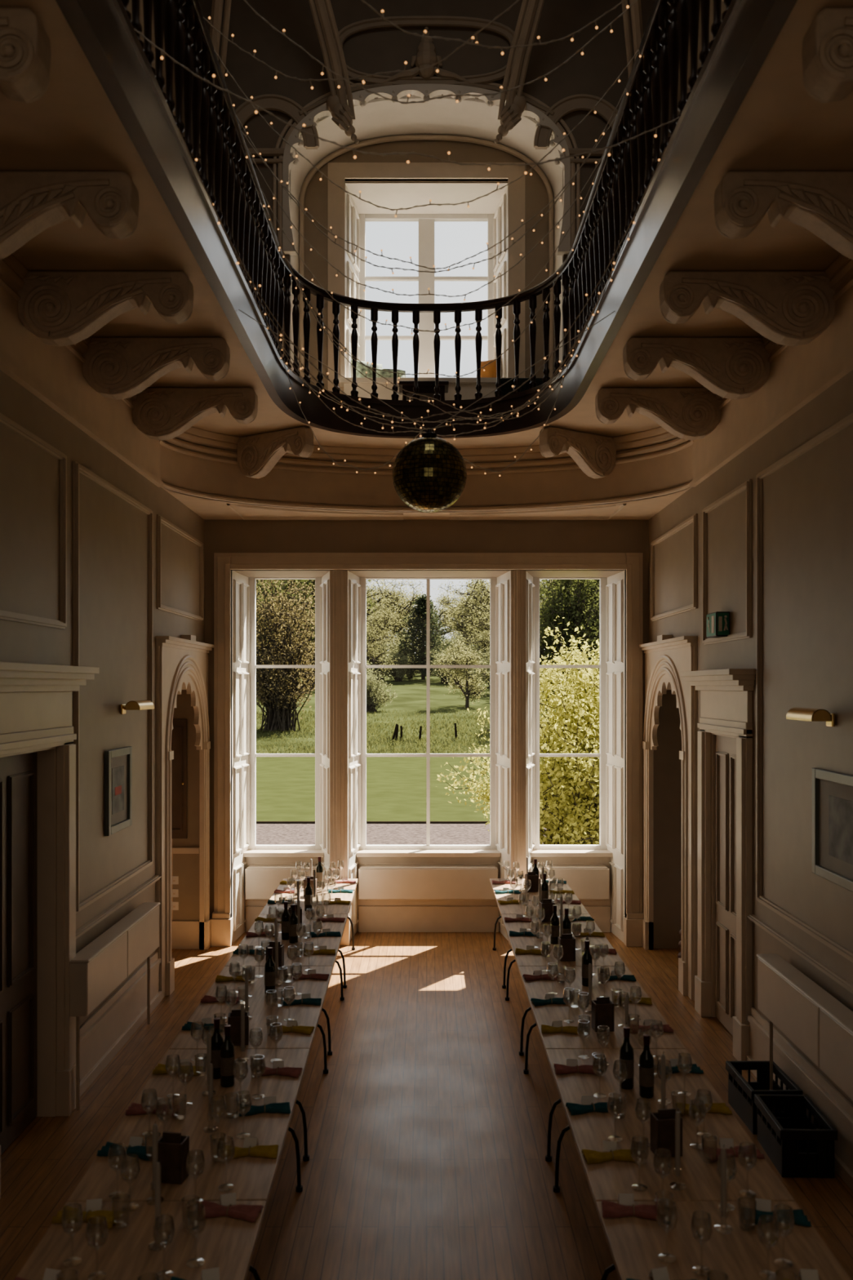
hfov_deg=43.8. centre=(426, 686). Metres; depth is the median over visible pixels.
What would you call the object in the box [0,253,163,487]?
trim
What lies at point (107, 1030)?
wall panel
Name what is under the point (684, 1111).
tumbler
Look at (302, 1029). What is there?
napkin
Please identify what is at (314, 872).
candle
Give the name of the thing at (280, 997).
wine glass
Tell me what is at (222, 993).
place card
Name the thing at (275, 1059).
wine glass
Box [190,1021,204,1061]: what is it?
wine glass
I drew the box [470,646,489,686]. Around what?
shrub
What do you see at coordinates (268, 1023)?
wine glass
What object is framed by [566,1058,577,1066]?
place card
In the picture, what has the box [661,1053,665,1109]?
candle
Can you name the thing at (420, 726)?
fence post
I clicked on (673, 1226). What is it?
wine glass
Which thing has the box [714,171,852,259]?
bracket
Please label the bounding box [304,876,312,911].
wine bottle
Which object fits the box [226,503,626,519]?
trim
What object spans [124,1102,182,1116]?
napkin
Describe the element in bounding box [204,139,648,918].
wall
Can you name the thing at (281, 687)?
tree
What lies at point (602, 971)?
wine glass
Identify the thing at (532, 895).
wine glass
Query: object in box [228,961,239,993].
wine glass
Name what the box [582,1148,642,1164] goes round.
napkin
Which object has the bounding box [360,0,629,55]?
string light
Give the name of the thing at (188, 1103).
wine glass
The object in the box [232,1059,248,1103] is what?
wine glass
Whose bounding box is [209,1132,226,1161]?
tumbler
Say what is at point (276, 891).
napkin
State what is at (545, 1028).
napkin
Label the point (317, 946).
wine glass
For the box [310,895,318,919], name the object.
wine glass
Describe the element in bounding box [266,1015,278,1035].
tumbler
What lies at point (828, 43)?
bracket
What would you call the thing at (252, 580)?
window
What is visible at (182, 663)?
trim
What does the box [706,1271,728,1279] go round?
tumbler
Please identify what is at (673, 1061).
place card
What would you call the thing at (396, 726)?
fence post
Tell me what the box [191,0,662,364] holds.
wall
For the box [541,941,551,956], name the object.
tumbler
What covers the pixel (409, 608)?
tree
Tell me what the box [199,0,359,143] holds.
trim
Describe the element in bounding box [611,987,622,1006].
tumbler
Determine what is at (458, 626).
tree
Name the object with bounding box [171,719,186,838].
door
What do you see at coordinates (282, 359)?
string light
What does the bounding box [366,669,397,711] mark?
shrub
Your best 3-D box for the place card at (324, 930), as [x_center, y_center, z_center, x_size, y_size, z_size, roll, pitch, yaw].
[-0.857,2.090,9.087,0.060,0.038,0.044,0,0,-13]
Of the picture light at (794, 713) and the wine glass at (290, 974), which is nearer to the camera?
the picture light at (794, 713)
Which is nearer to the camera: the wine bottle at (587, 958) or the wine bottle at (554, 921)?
the wine bottle at (587, 958)
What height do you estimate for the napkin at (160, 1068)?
0.037 m
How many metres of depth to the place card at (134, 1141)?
4.87 m
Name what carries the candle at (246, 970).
on the candlestick at (246, 1006)
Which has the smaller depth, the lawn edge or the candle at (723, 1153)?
the candle at (723, 1153)
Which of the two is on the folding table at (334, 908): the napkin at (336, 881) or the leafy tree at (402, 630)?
the napkin at (336, 881)
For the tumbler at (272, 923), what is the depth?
8.95 m
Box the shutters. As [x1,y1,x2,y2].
[231,570,624,942]
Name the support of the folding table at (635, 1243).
on the floor
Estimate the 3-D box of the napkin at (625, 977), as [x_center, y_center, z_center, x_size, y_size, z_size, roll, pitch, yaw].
[1.380,2.095,7.660,0.251,0.037,0.126,0,0,2]
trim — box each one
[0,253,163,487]
[0,413,66,629]
[0,661,98,1198]
[72,461,152,913]
[75,875,160,938]
[155,514,203,621]
[155,635,214,998]
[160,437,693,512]
[171,847,199,949]
[191,15,661,163]
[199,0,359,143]
[210,552,644,946]
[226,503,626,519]
[243,849,613,932]
[272,75,580,379]
[282,84,570,255]
[289,95,563,371]
[328,162,524,394]
[345,181,507,377]
[493,0,653,143]
[639,635,697,1000]
[650,513,697,621]
[680,668,755,1061]
[689,253,852,487]
[702,479,751,644]
[747,914,852,993]
[755,413,852,962]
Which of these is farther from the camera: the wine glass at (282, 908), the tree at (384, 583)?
the tree at (384, 583)
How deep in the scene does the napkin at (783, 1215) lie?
4.19 m
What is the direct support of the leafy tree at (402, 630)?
on the meadow
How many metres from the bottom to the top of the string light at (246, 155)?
1.801 m
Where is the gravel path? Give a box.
[256,823,546,844]
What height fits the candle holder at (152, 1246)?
0.075 m
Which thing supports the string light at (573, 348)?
hanging from the gallery balustrade
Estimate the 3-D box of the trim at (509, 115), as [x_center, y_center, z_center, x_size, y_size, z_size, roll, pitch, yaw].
[1.519,-6.835,9.536,1.663,2.625,2.726,0,0,0]
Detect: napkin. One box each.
[13,1276,26,1279]
[51,1204,124,1228]
[96,1142,152,1160]
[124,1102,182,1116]
[152,1063,203,1075]
[170,1275,185,1279]
[181,1021,226,1031]
[194,1200,263,1222]
[200,995,241,1004]
[215,975,251,982]
[220,1144,278,1159]
[232,948,266,955]
[239,1102,290,1116]
[245,931,274,937]
[253,1065,302,1077]
[254,916,281,922]
[267,899,292,903]
[270,1023,314,1034]
[274,888,300,893]
[280,880,303,884]
[282,997,321,1005]
[292,973,328,980]
[303,948,335,955]
[311,931,341,937]
[315,916,345,922]
[323,900,350,904]
[328,888,353,893]
[332,880,355,884]
[492,880,515,884]
[494,889,520,893]
[497,899,524,904]
[504,916,533,922]
[509,930,538,936]
[515,947,547,955]
[522,973,559,981]
[530,997,571,1005]
[541,1024,583,1035]
[546,880,566,884]
[548,889,574,893]
[554,1063,602,1075]
[555,898,581,904]
[564,916,594,921]
[565,1102,620,1115]
[573,931,604,937]
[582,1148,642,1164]
[583,947,617,954]
[600,973,636,981]
[601,1200,666,1222]
[613,995,652,1004]
[629,1023,673,1032]
[653,1063,703,1075]
[675,1102,732,1115]
[701,1144,764,1161]
[739,1206,811,1226]
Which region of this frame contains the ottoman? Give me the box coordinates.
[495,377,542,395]
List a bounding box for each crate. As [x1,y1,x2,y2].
[725,1060,803,1134]
[754,1093,837,1177]
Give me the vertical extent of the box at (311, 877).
0.200 m
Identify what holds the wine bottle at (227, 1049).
on the folding table at (252, 1178)
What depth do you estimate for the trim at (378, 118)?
11.38 m
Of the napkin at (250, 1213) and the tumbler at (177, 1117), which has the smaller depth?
the napkin at (250, 1213)
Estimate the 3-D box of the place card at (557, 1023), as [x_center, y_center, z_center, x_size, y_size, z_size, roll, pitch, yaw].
[0.812,2.090,6.581,0.060,0.038,0.044,0,0,-10]
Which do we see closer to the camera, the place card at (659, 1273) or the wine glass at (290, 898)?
the place card at (659, 1273)
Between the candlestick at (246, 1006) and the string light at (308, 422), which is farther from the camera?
the string light at (308, 422)
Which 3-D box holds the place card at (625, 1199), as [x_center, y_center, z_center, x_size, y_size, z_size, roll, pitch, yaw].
[0.815,2.090,4.335,0.060,0.038,0.044,0,0,2]
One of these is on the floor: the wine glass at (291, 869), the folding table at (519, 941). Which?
the folding table at (519, 941)
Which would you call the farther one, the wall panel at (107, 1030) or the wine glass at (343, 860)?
the wine glass at (343, 860)
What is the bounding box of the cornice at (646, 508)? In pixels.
[161,480,692,519]
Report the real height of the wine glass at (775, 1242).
0.205 m
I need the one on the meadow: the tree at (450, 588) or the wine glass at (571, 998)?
the tree at (450, 588)
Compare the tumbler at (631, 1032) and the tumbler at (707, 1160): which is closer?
the tumbler at (707, 1160)
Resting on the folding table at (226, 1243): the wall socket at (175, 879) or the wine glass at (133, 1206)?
the wine glass at (133, 1206)
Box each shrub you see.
[366,640,401,680]
[366,657,377,682]
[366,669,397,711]
[382,651,411,681]
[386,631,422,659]
[402,655,419,678]
[408,641,445,675]
[430,646,465,683]
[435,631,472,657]
[436,615,599,844]
[457,641,488,681]
[470,630,489,665]
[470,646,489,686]
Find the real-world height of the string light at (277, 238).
1.601 m
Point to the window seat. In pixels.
(468, 385)
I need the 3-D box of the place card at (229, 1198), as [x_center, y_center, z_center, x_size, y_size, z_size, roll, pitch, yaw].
[-0.810,2.090,4.335,0.060,0.038,0.044,0,0,-15]
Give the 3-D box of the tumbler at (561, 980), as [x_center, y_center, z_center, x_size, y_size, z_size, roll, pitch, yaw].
[0.962,2.057,7.588,0.072,0.105,0.071,0,0,0]
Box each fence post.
[391,724,397,742]
[395,724,398,740]
[400,725,402,739]
[418,725,422,741]
[453,723,457,739]
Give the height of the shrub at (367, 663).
3.665 m
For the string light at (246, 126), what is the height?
1.118 m
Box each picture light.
[120,700,154,714]
[786,707,835,726]
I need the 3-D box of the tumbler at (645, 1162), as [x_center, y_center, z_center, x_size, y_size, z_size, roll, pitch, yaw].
[0.948,2.057,4.706,0.072,0.105,0.071,0,0,0]
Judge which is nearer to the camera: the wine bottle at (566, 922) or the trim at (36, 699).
the trim at (36, 699)
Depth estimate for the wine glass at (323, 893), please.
9.77 m
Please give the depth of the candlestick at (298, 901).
8.94 m
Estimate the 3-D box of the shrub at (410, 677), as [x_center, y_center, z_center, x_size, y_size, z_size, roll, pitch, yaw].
[-1.771,-1.925,100.053,2.688,2.444,2.567,0,0,-4]
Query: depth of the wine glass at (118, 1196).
4.39 m
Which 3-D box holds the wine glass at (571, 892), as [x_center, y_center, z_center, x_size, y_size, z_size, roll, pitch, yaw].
[1.311,2.006,9.800,0.078,0.205,0.077,0,0,0]
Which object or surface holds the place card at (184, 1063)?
on the folding table at (252, 1178)
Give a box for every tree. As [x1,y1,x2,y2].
[256,579,302,659]
[256,579,315,692]
[256,579,315,731]
[256,580,276,683]
[294,579,377,688]
[366,579,398,631]
[366,579,406,629]
[366,579,413,648]
[366,579,440,657]
[366,595,408,672]
[366,618,400,675]
[387,630,410,648]
[394,602,439,639]
[404,591,460,638]
[430,635,489,708]
[431,580,483,650]
[440,579,489,647]
[444,579,489,630]
[450,595,489,680]
[452,631,474,649]
[455,579,542,626]
[480,622,489,661]
[539,579,555,606]
[539,579,563,647]
[539,579,599,706]
[539,579,599,722]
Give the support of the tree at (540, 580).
on the meadow
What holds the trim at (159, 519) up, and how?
attached to the wall at (113, 531)
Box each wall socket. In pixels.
[171,875,178,884]
[171,888,178,897]
[171,902,178,910]
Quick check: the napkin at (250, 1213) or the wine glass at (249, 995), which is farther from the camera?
the wine glass at (249, 995)
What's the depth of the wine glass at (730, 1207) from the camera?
4.29 m
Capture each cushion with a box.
[351,359,382,377]
[376,368,405,377]
[480,359,497,377]
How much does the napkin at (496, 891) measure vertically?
0.037 m
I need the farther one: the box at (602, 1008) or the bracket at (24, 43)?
the box at (602, 1008)
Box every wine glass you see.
[61,1202,83,1266]
[85,1215,108,1279]
[107,1142,126,1199]
[120,1153,139,1211]
[141,1088,157,1137]
[152,1213,175,1279]
[155,1097,173,1124]
[164,1053,180,1097]
[177,1061,193,1106]
[184,1203,206,1266]
[186,1149,204,1206]
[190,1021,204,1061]
[201,1025,213,1066]
[209,1095,226,1145]
[214,984,227,1019]
[216,1135,235,1191]
[224,988,236,1024]
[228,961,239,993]
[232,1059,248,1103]
[235,1089,251,1138]
[238,943,248,973]
[241,964,253,997]
[248,1027,262,1068]
[250,1054,266,1098]
[253,920,263,947]
[253,946,264,977]
[264,924,274,950]
[265,990,277,1025]
[268,906,277,931]
[269,1023,283,1062]
[274,893,282,916]
[275,907,284,933]
[276,966,288,999]
[283,986,295,1022]
[286,877,294,899]
[287,945,297,975]
[290,869,297,889]
[291,963,302,995]
[296,923,306,951]
[303,941,314,971]
[306,908,315,933]
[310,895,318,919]
[312,920,322,947]
[315,905,324,930]
[317,880,325,902]
[322,893,330,916]
[323,869,330,890]
[337,860,344,879]
[512,862,519,881]
[516,870,524,891]
[518,893,526,916]
[523,880,531,901]
[524,906,533,930]
[529,920,539,947]
[531,895,540,919]
[536,908,545,933]
[540,942,551,971]
[542,924,552,951]
[546,860,552,879]
[546,963,558,995]
[547,869,555,889]
[552,944,563,974]
[555,878,564,899]
[563,988,575,1022]
[564,892,572,915]
[564,967,575,1000]
[572,922,581,950]
[573,906,581,930]
[577,992,590,1028]
[577,1019,591,1059]
[585,920,595,946]
[590,945,600,975]
[592,1053,607,1098]
[596,1025,610,1066]
[598,942,608,973]
[598,965,609,997]
[607,1092,623,1142]
[613,961,625,993]
[613,1059,628,1104]
[617,991,629,1027]
[629,986,641,1021]
[630,1137,648,1191]
[635,1097,652,1147]
[637,1026,651,1066]
[649,1019,663,1059]
[653,1148,672,1205]
[656,1199,677,1261]
[657,1059,672,1104]
[676,1052,692,1096]
[688,1098,706,1149]
[690,1210,712,1275]
[695,1089,712,1137]
[716,1153,737,1211]
[737,1142,757,1197]
[756,1214,779,1276]
[772,1203,795,1266]
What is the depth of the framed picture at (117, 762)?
8.40 m
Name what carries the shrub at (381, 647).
on the meadow
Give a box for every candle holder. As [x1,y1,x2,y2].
[146,1182,164,1205]
[148,1224,167,1249]
[202,1078,215,1096]
[203,1112,217,1133]
[236,1045,248,1062]
[275,973,281,986]
[584,1000,591,1013]
[669,1167,686,1191]
[714,1208,733,1234]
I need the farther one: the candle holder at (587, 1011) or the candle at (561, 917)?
the candle at (561, 917)
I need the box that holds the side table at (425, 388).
[398,381,448,399]
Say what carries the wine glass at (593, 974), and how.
on the folding table at (545, 1015)
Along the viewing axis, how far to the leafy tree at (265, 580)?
61.97 m
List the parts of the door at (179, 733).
panel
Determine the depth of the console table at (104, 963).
7.68 m
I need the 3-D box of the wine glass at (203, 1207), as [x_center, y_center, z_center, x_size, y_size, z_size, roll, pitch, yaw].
[-0.845,2.006,3.882,0.078,0.205,0.077,0,0,0]
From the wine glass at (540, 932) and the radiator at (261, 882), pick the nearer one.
the wine glass at (540, 932)
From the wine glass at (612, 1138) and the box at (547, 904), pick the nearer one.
the wine glass at (612, 1138)
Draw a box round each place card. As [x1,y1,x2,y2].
[42,1267,63,1279]
[85,1198,102,1211]
[128,1136,144,1146]
[151,1097,165,1106]
[177,1058,189,1066]
[200,1267,219,1279]
[201,1017,211,1024]
[219,991,229,996]
[220,1192,235,1205]
[232,971,240,975]
[243,1137,257,1147]
[245,945,253,950]
[263,1096,275,1104]
[272,1060,284,1068]
[286,1020,297,1026]
[301,993,311,998]
[306,968,315,974]
[319,946,326,949]
[322,928,329,933]
[326,914,333,918]
[515,914,523,918]
[520,928,527,932]
[526,945,533,950]
[533,969,542,975]
[544,993,554,999]
[551,1020,562,1026]
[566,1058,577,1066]
[581,1095,594,1105]
[583,928,591,933]
[595,944,602,949]
[603,1141,617,1151]
[610,970,620,975]
[617,1193,634,1205]
[626,991,635,997]
[643,1019,654,1026]
[648,1266,669,1279]
[669,1058,681,1066]
[693,1095,707,1105]
[719,1137,733,1148]
[755,1198,771,1212]
[798,1268,818,1279]
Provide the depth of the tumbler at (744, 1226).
4.13 m
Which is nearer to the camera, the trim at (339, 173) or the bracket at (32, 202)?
the bracket at (32, 202)
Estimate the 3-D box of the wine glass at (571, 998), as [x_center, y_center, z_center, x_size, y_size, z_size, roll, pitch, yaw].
[0.969,2.006,7.162,0.078,0.205,0.077,0,0,0]
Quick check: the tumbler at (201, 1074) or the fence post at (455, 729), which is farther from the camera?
the fence post at (455, 729)
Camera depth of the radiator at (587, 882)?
12.17 m
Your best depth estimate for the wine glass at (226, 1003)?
6.65 m
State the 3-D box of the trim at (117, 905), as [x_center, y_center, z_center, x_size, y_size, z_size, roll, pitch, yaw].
[-2.438,1.730,4.080,0.045,0.040,11.160,0,0,0]
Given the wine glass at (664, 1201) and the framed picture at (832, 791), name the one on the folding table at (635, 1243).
the wine glass at (664, 1201)
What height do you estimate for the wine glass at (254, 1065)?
0.205 m
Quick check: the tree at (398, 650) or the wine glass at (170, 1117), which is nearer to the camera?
the wine glass at (170, 1117)
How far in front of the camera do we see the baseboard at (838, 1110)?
6.68 m
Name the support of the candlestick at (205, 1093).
on the folding table at (252, 1178)
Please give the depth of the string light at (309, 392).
7.41 m
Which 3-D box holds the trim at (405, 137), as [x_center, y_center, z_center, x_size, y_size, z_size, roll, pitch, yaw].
[0.000,-4.520,11.309,3.160,3.500,0.878,0,0,0]
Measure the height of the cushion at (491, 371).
0.353 m
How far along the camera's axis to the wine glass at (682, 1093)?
5.49 m
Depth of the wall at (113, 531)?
8.06 m
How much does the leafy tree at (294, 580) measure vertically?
15.372 m
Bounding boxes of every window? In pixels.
[248,577,321,849]
[358,213,494,377]
[360,577,497,849]
[533,577,607,849]
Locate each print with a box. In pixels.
[111,765,124,814]
[828,795,852,864]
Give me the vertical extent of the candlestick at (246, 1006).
0.330 m
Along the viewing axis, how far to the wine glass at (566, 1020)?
6.68 m
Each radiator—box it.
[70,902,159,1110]
[244,865,317,899]
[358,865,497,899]
[531,865,609,899]
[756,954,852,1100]
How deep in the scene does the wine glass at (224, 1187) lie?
4.46 m
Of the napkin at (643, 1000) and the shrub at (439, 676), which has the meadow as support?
the shrub at (439, 676)
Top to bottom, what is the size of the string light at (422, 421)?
0.745 m
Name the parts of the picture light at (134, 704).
wall plate, lamp shade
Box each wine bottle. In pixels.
[211,1017,223,1079]
[220,1024,234,1087]
[264,946,275,995]
[281,901,289,940]
[288,904,297,943]
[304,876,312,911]
[315,856,323,887]
[532,858,538,875]
[541,873,548,901]
[550,904,559,944]
[563,907,571,933]
[582,940,592,986]
[619,1026,634,1089]
[639,1034,653,1098]
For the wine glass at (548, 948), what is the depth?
8.48 m
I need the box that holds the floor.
[0,931,852,1279]
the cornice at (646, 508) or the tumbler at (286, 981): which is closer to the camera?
the tumbler at (286, 981)
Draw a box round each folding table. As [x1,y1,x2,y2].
[16,1200,266,1279]
[66,1048,309,1279]
[168,965,333,1161]
[224,914,347,1055]
[259,878,357,988]
[489,878,589,988]
[501,914,626,1055]
[518,966,685,1161]
[546,1048,794,1279]
[595,1200,851,1279]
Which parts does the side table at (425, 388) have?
leg, leg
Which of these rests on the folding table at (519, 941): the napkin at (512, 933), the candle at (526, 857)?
the napkin at (512, 933)
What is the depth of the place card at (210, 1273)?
3.77 m
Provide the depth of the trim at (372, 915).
12.32 m
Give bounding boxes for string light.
[133,28,679,174]
[177,128,666,422]
[203,0,519,88]
[213,48,641,217]
[213,203,635,430]
[226,88,613,421]
[235,87,628,274]
[238,250,620,439]
[240,114,617,270]
[243,0,637,103]
[245,146,604,301]
[257,307,588,425]
[259,160,602,334]
[266,205,584,378]
[276,238,583,422]
[278,345,423,473]
[281,359,571,426]
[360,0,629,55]
[429,348,573,476]
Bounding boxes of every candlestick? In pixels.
[146,1120,164,1205]
[148,1159,167,1249]
[202,1030,215,1096]
[203,1060,217,1133]
[236,1001,248,1062]
[244,966,252,1019]
[274,918,277,941]
[275,940,281,986]
[297,879,299,900]
[297,899,302,937]
[310,858,311,875]
[312,868,317,902]
[524,857,528,887]
[537,876,541,912]
[542,867,544,882]
[557,915,563,955]
[559,896,563,933]
[584,963,591,1013]
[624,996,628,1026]
[659,1053,666,1109]
[669,1110,686,1191]
[714,1146,733,1234]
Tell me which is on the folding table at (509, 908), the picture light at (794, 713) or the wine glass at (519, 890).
the wine glass at (519, 890)
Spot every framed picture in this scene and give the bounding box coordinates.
[104,746,132,835]
[812,768,852,892]
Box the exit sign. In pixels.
[706,611,729,637]
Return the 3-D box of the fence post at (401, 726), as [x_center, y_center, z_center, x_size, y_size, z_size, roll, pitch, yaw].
[-1.329,2.466,56.090,0.139,0.810,0.136,-1,0,0]
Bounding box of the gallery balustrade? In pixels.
[55,0,797,438]
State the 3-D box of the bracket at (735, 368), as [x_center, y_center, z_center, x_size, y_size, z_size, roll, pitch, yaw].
[1.938,-2.280,7.610,1.035,0.410,0.228,0,0,0]
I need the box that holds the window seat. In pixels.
[338,377,501,400]
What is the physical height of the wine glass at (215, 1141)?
0.205 m
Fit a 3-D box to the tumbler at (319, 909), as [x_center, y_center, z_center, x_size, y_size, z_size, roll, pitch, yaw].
[-0.992,2.057,9.520,0.072,0.105,0.071,0,0,0]
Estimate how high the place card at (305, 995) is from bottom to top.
0.038 m
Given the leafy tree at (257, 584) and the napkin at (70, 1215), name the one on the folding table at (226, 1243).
the napkin at (70, 1215)
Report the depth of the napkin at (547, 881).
11.40 m
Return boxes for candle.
[152,1124,157,1190]
[155,1161,160,1234]
[206,1032,211,1084]
[208,1062,213,1120]
[240,1003,244,1051]
[244,968,248,1011]
[275,940,278,978]
[297,899,299,931]
[313,869,315,897]
[526,857,528,874]
[538,878,541,906]
[560,896,563,916]
[560,915,563,936]
[588,963,591,1004]
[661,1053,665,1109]
[675,1111,680,1176]
[720,1147,726,1217]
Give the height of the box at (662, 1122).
0.200 m
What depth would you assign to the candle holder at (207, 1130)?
5.05 m
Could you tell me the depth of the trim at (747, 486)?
8.33 m
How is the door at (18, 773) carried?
in the wall at (113, 531)
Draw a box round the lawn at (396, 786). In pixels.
[256,756,543,821]
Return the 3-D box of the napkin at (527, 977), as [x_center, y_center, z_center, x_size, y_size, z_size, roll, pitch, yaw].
[0.830,2.095,7.668,0.251,0.037,0.126,0,0,-6]
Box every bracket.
[0,8,50,103]
[0,171,138,259]
[17,271,193,346]
[83,337,230,399]
[132,387,257,440]
[236,426,313,478]
[539,426,616,478]
[595,387,720,440]
[622,337,769,399]
[659,271,835,346]
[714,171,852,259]
[802,8,852,103]
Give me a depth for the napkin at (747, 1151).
4.77 m
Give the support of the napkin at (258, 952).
on the folding table at (331, 942)
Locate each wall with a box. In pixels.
[0,0,204,1026]
[171,838,173,920]
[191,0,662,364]
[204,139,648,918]
[648,0,852,1104]
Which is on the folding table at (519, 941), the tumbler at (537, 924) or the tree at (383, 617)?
the tumbler at (537, 924)
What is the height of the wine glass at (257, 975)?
0.205 m
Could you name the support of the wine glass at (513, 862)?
on the folding table at (509, 908)
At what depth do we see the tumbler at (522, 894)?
10.26 m
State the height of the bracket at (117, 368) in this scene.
0.410 m
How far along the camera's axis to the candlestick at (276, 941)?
7.49 m
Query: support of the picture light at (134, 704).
attached to the wall at (113, 531)
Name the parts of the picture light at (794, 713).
lamp shade, wall plate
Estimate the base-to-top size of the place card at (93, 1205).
0.038 m
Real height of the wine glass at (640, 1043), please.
0.205 m
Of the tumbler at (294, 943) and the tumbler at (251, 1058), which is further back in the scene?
the tumbler at (294, 943)
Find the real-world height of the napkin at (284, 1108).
0.037 m
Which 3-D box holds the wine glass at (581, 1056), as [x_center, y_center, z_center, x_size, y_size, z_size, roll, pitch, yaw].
[0.896,2.006,6.042,0.078,0.205,0.077,0,0,0]
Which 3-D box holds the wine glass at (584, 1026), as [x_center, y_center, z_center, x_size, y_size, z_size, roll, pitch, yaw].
[0.976,2.006,6.584,0.078,0.205,0.077,0,0,0]
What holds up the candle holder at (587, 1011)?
on the candlestick at (587, 1011)
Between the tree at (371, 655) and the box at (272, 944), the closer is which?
the box at (272, 944)
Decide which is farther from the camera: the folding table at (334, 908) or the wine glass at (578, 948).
the folding table at (334, 908)
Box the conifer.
[393,593,454,679]
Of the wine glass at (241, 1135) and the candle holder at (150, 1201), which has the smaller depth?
the candle holder at (150, 1201)
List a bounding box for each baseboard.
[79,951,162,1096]
[746,1007,852,1191]
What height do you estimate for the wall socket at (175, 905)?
0.090 m
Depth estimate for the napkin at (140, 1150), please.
4.78 m
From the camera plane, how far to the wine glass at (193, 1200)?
4.33 m
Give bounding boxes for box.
[157,1131,189,1184]
[227,1008,248,1045]
[266,941,284,969]
[288,904,302,928]
[303,875,316,897]
[524,871,538,892]
[539,898,555,922]
[558,933,575,961]
[591,996,614,1031]
[650,1108,682,1158]
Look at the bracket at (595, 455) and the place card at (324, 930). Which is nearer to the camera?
the place card at (324, 930)
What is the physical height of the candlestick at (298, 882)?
0.330 m
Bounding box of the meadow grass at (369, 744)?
[256,708,555,753]
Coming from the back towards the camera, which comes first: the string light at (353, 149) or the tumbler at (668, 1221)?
the string light at (353, 149)
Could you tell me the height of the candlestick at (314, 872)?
0.330 m
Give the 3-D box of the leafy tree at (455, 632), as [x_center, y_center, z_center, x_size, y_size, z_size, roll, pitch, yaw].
[4.474,-5.533,142.048,4.597,6.149,4.469,0,0,8]
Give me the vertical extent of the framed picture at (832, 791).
0.660 m
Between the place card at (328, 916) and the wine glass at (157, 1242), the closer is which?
the wine glass at (157, 1242)
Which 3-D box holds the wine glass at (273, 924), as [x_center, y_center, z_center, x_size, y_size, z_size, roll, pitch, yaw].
[-1.256,2.006,8.495,0.078,0.205,0.077,0,0,0]
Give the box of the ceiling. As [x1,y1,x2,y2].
[0,0,852,448]
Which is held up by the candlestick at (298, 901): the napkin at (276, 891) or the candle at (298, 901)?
the candle at (298, 901)
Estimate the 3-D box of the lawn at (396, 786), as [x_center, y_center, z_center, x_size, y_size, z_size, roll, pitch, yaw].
[0.000,3.250,37.650,120.000,0.001,24.700,0,0,0]
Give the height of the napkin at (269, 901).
0.037 m
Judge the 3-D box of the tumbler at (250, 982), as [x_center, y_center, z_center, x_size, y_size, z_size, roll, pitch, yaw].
[-1.258,2.057,7.574,0.072,0.105,0.071,0,0,0]
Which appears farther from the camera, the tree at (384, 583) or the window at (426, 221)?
the tree at (384, 583)
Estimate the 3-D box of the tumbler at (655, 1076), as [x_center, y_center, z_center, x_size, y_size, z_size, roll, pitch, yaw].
[1.223,2.057,5.747,0.072,0.105,0.071,0,0,0]
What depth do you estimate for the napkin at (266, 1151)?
4.78 m
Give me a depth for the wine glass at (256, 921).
8.59 m
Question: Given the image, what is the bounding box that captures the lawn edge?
[256,821,489,823]
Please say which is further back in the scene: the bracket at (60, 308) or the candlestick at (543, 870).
the candlestick at (543, 870)
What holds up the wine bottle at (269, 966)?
on the folding table at (305, 1015)
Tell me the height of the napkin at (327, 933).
0.037 m
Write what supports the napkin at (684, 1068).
on the folding table at (606, 1180)
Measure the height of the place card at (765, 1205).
0.038 m
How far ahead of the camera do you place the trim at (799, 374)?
7.21 m
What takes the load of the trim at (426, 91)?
attached to the wall at (372, 51)
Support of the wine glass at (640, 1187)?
on the folding table at (606, 1180)
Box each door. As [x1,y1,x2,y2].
[0,751,36,1154]
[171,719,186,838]
[715,734,736,1035]
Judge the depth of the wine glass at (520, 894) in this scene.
9.75 m
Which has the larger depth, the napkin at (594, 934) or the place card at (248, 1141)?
the napkin at (594, 934)
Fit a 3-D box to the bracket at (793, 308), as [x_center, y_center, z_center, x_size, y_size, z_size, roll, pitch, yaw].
[1.938,-2.280,6.410,1.035,0.410,0.228,0,0,0]
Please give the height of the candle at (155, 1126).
0.268 m
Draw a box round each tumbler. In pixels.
[56,1270,78,1279]
[111,1193,130,1228]
[144,1131,160,1160]
[172,1093,186,1119]
[181,1195,199,1229]
[194,1053,206,1076]
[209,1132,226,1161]
[213,1013,225,1033]
[224,1092,239,1118]
[237,986,244,1004]
[244,967,255,983]
[249,1054,262,1077]
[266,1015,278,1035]
[271,923,279,937]
[272,987,283,1006]
[282,965,293,982]
[293,942,302,957]
[302,924,311,938]
[311,909,319,922]
[315,893,323,905]
[321,882,328,893]
[521,893,529,905]
[529,910,537,922]
[535,924,543,938]
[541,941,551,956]
[555,966,565,982]
[568,988,579,1007]
[578,1014,590,1035]
[592,1052,605,1075]
[597,966,607,983]
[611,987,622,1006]
[612,1092,626,1119]
[628,1013,639,1034]
[631,1135,648,1164]
[653,1054,658,1078]
[655,1190,673,1224]
[671,1090,686,1116]
[701,1133,717,1163]
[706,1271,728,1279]
[737,1196,756,1231]
[775,1270,797,1279]
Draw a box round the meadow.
[256,668,555,753]
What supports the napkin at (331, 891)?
on the folding table at (334, 908)
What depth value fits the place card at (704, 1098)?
5.36 m
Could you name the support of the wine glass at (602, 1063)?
on the folding table at (606, 1180)

